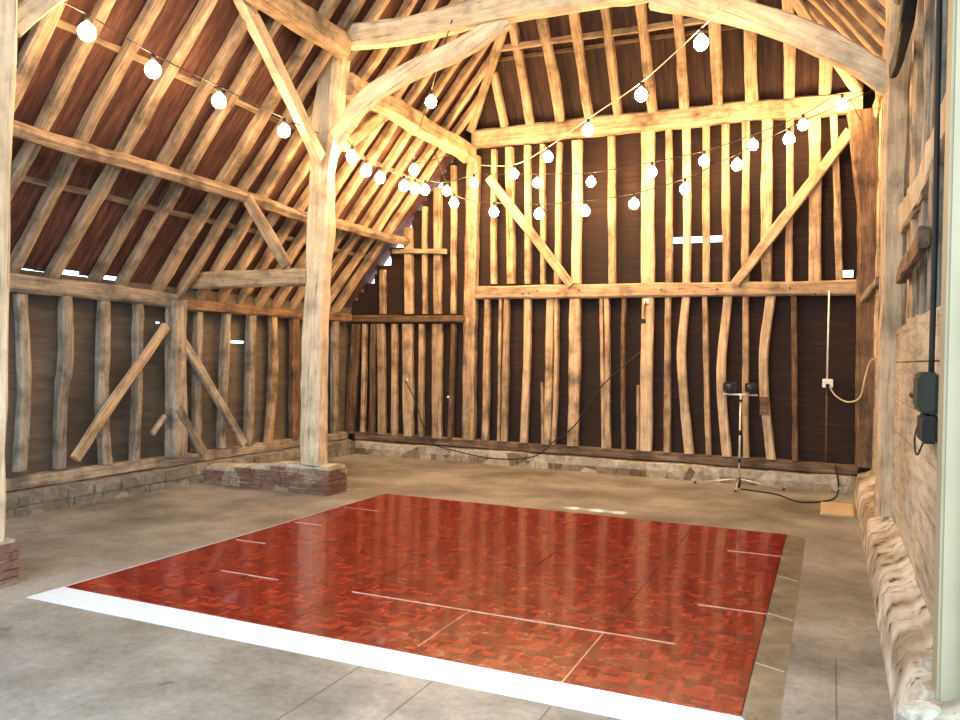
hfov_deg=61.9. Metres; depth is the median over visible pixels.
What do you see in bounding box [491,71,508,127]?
rafter
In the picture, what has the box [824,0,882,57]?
rafter
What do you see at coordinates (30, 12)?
brace
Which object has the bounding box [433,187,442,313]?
stud
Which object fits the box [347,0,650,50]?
tie beam
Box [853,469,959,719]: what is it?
plinth
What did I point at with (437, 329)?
stud
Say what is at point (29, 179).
batten
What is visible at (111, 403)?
brace
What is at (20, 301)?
stud
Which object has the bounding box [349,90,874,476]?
wall
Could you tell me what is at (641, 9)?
rafter
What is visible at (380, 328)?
stud
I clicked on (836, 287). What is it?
horizontal beam
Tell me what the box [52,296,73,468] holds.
stud
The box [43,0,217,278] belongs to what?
rafter
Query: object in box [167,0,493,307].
ceiling
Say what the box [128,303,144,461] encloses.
stud
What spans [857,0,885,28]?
rafter
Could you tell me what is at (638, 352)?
cable
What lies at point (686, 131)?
stud
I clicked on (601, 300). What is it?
stud
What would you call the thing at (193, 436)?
strut
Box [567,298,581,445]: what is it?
stud
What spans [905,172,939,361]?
wall
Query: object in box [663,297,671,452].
stud
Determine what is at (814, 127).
stud
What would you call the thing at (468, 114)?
rafter
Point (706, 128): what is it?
stud
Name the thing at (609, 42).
rafter
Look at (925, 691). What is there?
stone
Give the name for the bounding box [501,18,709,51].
batten
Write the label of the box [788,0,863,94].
rafter
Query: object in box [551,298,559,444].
stud
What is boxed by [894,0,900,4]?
plate
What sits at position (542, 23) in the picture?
rafter
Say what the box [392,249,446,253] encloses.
rail
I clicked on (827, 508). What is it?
board
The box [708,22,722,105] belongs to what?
rafter
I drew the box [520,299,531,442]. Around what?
stud
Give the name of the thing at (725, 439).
stud
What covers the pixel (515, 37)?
rafter
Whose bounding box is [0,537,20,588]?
brick plinth
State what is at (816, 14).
rafter
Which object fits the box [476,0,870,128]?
ceiling
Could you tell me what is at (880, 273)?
stud
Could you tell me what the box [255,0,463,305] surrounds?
rafter
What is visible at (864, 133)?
post
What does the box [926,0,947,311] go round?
stud
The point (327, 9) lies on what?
rafter
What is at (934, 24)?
stud
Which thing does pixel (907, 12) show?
timber offcut
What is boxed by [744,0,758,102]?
rafter
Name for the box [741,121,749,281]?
stud
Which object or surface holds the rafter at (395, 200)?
on the wall plate at (193, 305)
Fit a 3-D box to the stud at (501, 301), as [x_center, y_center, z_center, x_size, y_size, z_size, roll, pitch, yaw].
[0.303,0.127,11.926,0.062,2.162,0.128,1,0,24]
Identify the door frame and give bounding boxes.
[932,0,959,701]
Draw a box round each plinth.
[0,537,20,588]
[5,439,354,518]
[203,461,347,495]
[354,440,855,493]
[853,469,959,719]
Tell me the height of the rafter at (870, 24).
2.886 m
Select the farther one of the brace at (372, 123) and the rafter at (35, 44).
the brace at (372, 123)
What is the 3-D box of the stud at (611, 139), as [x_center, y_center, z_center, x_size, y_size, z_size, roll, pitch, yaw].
[1.859,-2.105,11.260,0.110,2.072,0.120,-1,0,24]
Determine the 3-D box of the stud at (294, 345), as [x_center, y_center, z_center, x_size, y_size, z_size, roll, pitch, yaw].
[-2.694,0.263,11.575,0.118,1.801,0.218,1,0,23]
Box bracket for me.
[860,277,879,302]
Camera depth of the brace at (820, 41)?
7.04 m
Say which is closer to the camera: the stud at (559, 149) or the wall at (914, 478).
the wall at (914, 478)
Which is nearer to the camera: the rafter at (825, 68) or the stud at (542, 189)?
the rafter at (825, 68)
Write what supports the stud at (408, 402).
on the beam at (703, 459)
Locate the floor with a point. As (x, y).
(615, 617)
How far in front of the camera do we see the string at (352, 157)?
10.21 m
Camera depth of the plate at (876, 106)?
9.31 m
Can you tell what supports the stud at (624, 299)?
on the beam at (703, 459)
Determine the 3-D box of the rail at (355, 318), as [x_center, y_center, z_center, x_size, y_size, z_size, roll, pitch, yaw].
[-1.117,-0.644,12.531,2.021,0.119,0.147,1,0,24]
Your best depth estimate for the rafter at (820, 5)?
8.96 m
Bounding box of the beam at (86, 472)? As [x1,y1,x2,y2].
[6,431,347,492]
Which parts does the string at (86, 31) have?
bulb, bulb, bulb, bulb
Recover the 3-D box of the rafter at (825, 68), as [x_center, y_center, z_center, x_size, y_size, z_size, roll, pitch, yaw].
[4.272,-3.619,9.886,0.160,0.600,0.449,1,0,25]
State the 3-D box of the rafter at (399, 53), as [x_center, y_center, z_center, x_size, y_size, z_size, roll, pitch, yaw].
[-1.027,-3.644,9.698,4.718,5.940,0.144,1,0,24]
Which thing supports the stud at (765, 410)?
on the beam at (703, 459)
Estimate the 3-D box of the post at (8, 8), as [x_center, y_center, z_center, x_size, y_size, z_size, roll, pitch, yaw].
[-3.265,-0.895,5.274,0.291,4.200,0.264,2,0,24]
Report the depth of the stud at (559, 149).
11.53 m
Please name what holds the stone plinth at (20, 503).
on the floor
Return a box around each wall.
[5,270,351,476]
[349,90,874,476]
[871,306,940,621]
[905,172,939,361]
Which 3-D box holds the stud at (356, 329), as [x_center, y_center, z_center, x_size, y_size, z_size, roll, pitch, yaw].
[-2.049,0.301,12.966,0.255,1.778,0.108,1,0,23]
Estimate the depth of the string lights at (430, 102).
9.40 m
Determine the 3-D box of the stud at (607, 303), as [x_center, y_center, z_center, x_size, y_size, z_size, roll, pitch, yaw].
[1.802,0.170,11.273,0.143,2.146,0.116,1,0,24]
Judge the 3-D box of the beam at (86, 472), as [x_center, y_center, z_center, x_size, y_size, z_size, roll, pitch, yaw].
[-3.934,1.190,8.865,0.179,0.150,8.700,1,0,24]
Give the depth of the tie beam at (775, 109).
10.84 m
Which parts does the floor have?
parquet panel, parquet panel, parquet panel, parquet panel, parquet panel, parquet panel, parquet panel, parquet panel, parquet panel, parquet panel, parquet panel, parquet panel, parquet panel, parquet panel, parquet panel, parquet panel, parquet panel, parquet panel, parquet panel, parquet panel, parquet panel, parquet panel, parquet panel, parquet panel, parquet panel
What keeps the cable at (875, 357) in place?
attached to the wall at (914, 478)
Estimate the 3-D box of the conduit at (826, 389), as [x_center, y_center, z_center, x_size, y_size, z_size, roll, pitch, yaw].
[4.370,0.819,10.091,0.032,0.941,0.022,1,0,24]
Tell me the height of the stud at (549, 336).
2.153 m
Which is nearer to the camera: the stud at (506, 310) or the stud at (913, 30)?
the stud at (913, 30)
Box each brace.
[17,0,64,37]
[70,323,169,461]
[187,340,246,446]
[233,0,324,162]
[331,19,512,146]
[341,98,401,151]
[485,175,574,288]
[648,0,886,96]
[731,128,849,285]
[896,225,929,283]
[898,93,945,234]
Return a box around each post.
[0,0,17,541]
[164,300,187,457]
[300,55,349,465]
[462,155,480,439]
[846,108,878,467]
[873,0,911,516]
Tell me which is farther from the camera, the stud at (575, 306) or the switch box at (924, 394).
the stud at (575, 306)
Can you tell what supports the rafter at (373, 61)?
on the wall at (42, 309)
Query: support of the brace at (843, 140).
attached to the horizontal beam at (836, 287)
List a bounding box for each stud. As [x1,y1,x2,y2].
[11,294,31,471]
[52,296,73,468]
[94,300,112,464]
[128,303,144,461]
[190,311,202,451]
[215,313,230,447]
[243,315,255,446]
[263,316,278,443]
[288,318,299,440]
[330,321,338,433]
[345,324,361,433]
[360,324,367,431]
[368,324,376,433]
[376,324,386,433]
[379,270,386,313]
[391,324,398,434]
[402,324,414,435]
[404,227,413,313]
[418,324,425,436]
[422,206,427,313]
[432,324,443,437]
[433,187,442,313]
[447,324,457,437]
[450,165,457,313]
[481,299,490,439]
[490,149,497,283]
[497,299,503,440]
[501,299,509,441]
[505,147,515,283]
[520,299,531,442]
[524,145,531,283]
[539,144,546,283]
[541,382,544,443]
[544,298,553,444]
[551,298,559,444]
[554,142,562,283]
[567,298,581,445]
[571,140,582,283]
[599,298,604,447]
[604,298,611,448]
[608,136,615,283]
[620,297,627,449]
[636,385,639,450]
[640,297,654,450]
[641,130,655,282]
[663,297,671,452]
[665,129,672,282]
[677,297,694,453]
[682,127,691,282]
[702,125,709,282]
[702,296,711,454]
[716,296,732,456]
[722,124,730,281]
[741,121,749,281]
[742,296,749,457]
[759,296,775,459]
[760,119,772,281]
[785,118,793,281]
[791,296,798,460]
[808,116,821,280]
[830,114,842,279]
[874,110,880,356]
[875,98,882,355]
[877,273,880,354]
[906,23,914,323]
[909,0,923,317]
[916,0,926,314]
[919,0,934,314]
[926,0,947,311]
[931,24,934,102]
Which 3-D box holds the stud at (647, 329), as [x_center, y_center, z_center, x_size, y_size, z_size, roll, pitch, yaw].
[2.309,0.185,11.051,0.178,2.138,0.114,1,0,24]
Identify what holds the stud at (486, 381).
on the beam at (703, 459)
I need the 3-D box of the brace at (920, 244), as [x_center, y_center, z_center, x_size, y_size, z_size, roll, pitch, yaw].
[2.817,-0.664,5.237,0.076,0.189,1.582,1,0,24]
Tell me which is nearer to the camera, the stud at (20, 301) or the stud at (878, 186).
the stud at (20, 301)
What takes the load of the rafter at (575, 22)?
on the tie beam at (775, 109)
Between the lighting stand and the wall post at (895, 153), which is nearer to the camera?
the wall post at (895, 153)
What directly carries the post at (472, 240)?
on the beam at (703, 459)
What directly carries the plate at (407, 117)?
attached to the post at (329, 105)
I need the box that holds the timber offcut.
[889,0,916,78]
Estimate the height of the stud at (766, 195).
2.141 m
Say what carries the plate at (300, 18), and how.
attached to the ceiling at (174, 14)
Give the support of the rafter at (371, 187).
on the wall plate at (193, 305)
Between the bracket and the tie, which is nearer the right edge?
the bracket
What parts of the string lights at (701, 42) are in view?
bulb, bulb, bulb, bulb, bulb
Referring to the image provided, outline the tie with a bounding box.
[188,268,306,288]
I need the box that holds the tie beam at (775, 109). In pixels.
[471,90,862,148]
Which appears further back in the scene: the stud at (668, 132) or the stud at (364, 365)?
the stud at (364, 365)
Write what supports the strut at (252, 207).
on the tie
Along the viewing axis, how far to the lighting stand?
10.06 m
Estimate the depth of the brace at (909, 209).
5.10 m
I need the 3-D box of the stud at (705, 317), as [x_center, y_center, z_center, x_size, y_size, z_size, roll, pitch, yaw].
[3.044,0.206,10.728,0.168,2.132,0.117,1,0,23]
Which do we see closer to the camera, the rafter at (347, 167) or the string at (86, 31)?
the string at (86, 31)
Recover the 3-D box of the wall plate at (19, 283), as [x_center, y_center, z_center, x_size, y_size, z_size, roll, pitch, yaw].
[-4.612,-0.718,7.130,0.194,0.213,4.960,1,0,24]
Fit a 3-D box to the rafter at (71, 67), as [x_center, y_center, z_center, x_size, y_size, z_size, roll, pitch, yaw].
[-2.415,-3.795,6.258,4.924,6.217,0.133,1,0,24]
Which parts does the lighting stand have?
leg, leg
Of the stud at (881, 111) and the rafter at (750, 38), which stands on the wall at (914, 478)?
the stud at (881, 111)
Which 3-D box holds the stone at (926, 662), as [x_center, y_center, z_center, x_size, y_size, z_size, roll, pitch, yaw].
[1.970,1.327,3.478,0.113,0.056,0.107,1,0,24]
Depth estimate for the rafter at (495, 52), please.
11.34 m
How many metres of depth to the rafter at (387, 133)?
10.65 m
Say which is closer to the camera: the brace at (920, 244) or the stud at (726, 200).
the brace at (920, 244)
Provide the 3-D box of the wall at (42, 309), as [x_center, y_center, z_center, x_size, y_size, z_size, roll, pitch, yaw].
[-3.974,0.253,8.942,0.033,2.253,9.204,1,0,24]
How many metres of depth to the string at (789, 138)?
9.93 m
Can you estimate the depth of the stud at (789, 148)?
10.28 m
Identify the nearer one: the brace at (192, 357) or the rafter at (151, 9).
the rafter at (151, 9)
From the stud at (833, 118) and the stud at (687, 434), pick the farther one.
the stud at (687, 434)
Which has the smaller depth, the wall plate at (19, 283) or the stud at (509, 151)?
the wall plate at (19, 283)
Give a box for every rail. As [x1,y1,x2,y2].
[352,315,465,322]
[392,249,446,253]
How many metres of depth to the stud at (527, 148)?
11.71 m
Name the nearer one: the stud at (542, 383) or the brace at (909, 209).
the brace at (909, 209)
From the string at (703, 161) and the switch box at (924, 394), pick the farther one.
the string at (703, 161)
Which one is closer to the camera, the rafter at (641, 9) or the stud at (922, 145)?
the stud at (922, 145)
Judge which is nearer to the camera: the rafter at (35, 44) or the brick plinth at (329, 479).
the rafter at (35, 44)
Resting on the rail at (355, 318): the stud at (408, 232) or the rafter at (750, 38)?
the stud at (408, 232)
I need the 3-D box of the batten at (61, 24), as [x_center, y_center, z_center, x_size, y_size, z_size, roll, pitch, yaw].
[-2.343,-2.703,8.843,0.068,0.076,7.500,1,0,24]
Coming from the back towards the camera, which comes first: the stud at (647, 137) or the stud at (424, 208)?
the stud at (424, 208)
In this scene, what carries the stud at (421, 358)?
on the beam at (703, 459)
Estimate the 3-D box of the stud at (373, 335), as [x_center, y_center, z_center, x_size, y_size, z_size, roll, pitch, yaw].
[-1.710,0.305,12.820,0.108,1.763,0.112,1,0,24]
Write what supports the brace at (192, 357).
attached to the post at (176, 434)
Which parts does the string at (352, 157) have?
bulb, bulb, bulb, bulb, bulb, bulb, bulb, bulb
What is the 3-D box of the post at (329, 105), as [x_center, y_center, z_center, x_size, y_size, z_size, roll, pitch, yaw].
[-1.758,-1.170,9.091,0.501,4.733,0.256,1,0,25]
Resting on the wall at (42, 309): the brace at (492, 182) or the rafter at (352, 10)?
the rafter at (352, 10)
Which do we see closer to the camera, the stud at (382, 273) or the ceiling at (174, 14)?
the ceiling at (174, 14)
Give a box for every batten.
[23,175,374,260]
[56,19,417,181]
[498,25,738,61]
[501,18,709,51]
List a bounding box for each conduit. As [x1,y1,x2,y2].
[825,389,827,461]
[826,291,829,378]
[928,0,942,371]
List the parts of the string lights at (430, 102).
bulb, bulb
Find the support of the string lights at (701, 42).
hanging from the ceiling at (393, 6)
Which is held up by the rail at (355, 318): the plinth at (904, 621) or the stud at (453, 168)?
the stud at (453, 168)
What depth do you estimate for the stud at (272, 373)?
11.07 m
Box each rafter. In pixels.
[10,0,115,201]
[10,0,165,273]
[14,0,67,111]
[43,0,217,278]
[87,4,257,282]
[114,17,281,285]
[151,0,340,291]
[175,0,364,298]
[196,0,389,300]
[217,0,417,302]
[237,0,438,304]
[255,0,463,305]
[272,34,457,307]
[290,29,471,308]
[330,55,488,304]
[331,42,491,278]
[332,95,476,312]
[466,33,506,132]
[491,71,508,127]
[509,22,534,124]
[536,18,565,121]
[569,13,593,118]
[600,8,622,115]
[635,3,657,112]
[673,14,688,108]
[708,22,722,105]
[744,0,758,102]
[782,0,795,98]
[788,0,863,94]
[805,0,840,33]
[808,0,868,50]
[819,59,832,94]
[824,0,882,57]
[839,0,885,47]
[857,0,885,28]
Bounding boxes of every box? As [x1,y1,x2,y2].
[822,379,832,388]
[909,371,937,455]
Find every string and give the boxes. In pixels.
[63,2,317,137]
[346,140,478,195]
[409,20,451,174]
[433,90,872,218]
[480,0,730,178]
[480,94,860,187]
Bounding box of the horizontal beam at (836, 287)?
[475,279,856,299]
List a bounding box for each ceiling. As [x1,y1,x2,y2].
[10,0,323,284]
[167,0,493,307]
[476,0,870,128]
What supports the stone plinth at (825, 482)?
on the floor
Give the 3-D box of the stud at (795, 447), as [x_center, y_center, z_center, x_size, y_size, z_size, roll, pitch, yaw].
[4.046,0.235,10.290,0.081,2.118,0.114,-1,0,24]
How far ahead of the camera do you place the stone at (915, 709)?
3.05 m
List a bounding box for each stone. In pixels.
[895,700,941,719]
[913,681,934,700]
[918,657,931,671]
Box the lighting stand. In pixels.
[694,382,784,491]
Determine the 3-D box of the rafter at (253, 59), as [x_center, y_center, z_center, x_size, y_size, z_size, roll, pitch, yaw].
[-1.731,-3.789,7.828,4.920,6.215,0.136,1,0,24]
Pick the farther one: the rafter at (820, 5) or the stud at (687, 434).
the stud at (687, 434)
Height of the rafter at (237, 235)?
6.212 m
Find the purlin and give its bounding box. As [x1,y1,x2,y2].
[13,120,409,245]
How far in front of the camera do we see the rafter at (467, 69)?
11.29 m
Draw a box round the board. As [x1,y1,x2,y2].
[820,501,854,517]
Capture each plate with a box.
[9,273,177,306]
[178,299,351,321]
[245,0,350,57]
[346,72,476,162]
[872,91,882,117]
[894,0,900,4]
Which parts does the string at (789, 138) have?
bulb, bulb, bulb, bulb, bulb, bulb, bulb, bulb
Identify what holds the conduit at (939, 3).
attached to the wall at (914, 478)
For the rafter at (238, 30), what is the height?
6.216 m
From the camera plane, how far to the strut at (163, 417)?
9.05 m
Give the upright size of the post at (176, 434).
1.831 m
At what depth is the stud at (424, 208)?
12.41 m
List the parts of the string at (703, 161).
bulb, bulb, bulb, bulb, bulb, bulb, bulb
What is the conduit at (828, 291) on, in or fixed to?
attached to the horizontal beam at (836, 287)
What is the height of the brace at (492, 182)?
1.698 m
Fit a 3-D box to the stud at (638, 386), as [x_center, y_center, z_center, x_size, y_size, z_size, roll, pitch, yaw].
[2.202,0.799,11.093,0.047,0.905,0.114,0,0,24]
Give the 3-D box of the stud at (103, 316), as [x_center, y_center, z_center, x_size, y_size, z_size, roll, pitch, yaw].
[-4.024,0.223,8.535,0.118,1.788,0.172,1,2,24]
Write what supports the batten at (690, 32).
attached to the ceiling at (770, 67)
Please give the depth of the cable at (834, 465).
9.67 m
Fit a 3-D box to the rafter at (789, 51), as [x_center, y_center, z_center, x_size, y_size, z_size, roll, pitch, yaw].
[3.808,-3.895,9.851,0.155,1.131,0.884,1,0,25]
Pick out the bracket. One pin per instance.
(870, 291)
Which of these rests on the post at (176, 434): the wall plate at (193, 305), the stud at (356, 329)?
the wall plate at (193, 305)
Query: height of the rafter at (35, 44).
6.208 m
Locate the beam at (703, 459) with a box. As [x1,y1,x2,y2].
[355,431,857,475]
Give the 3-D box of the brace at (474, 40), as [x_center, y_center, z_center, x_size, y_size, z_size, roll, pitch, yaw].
[-0.661,-2.958,8.514,2.128,1.212,0.126,1,0,24]
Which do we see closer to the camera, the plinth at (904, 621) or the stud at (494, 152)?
the plinth at (904, 621)
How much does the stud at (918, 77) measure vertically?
2.920 m
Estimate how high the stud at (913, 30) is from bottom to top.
2.920 m
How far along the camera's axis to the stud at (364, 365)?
12.85 m
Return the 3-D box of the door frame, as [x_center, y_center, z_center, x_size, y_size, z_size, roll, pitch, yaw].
[2.019,-0.956,3.149,0.308,4.630,0.180,1,0,24]
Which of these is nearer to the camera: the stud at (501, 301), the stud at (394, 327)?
the stud at (501, 301)
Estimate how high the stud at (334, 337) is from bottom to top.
1.770 m
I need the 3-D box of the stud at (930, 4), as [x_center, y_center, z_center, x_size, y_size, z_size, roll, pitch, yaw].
[2.953,-1.520,5.221,0.119,2.920,0.134,1,0,24]
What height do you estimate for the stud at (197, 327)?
1.753 m
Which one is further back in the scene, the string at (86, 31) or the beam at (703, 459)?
the beam at (703, 459)
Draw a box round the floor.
[0,453,893,719]
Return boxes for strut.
[150,414,166,435]
[175,406,207,455]
[243,194,291,268]
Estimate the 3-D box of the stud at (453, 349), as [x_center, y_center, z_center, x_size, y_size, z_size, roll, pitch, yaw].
[-0.421,0.322,12.256,0.089,1.748,0.110,2,1,24]
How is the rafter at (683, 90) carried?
on the tie beam at (775, 109)
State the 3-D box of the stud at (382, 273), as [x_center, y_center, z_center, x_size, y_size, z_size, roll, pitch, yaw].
[-1.546,-1.084,12.753,0.107,0.702,0.104,0,0,24]
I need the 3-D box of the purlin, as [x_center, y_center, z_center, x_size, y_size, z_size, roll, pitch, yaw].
[-2.764,-1.861,8.968,0.196,0.204,7.800,1,0,24]
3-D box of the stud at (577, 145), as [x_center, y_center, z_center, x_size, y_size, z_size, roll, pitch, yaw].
[1.391,-2.114,11.463,0.156,2.051,0.124,0,0,24]
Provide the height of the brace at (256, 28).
1.315 m
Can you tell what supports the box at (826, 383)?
attached to the wall at (812, 311)
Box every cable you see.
[405,352,639,459]
[740,465,838,502]
[830,357,876,402]

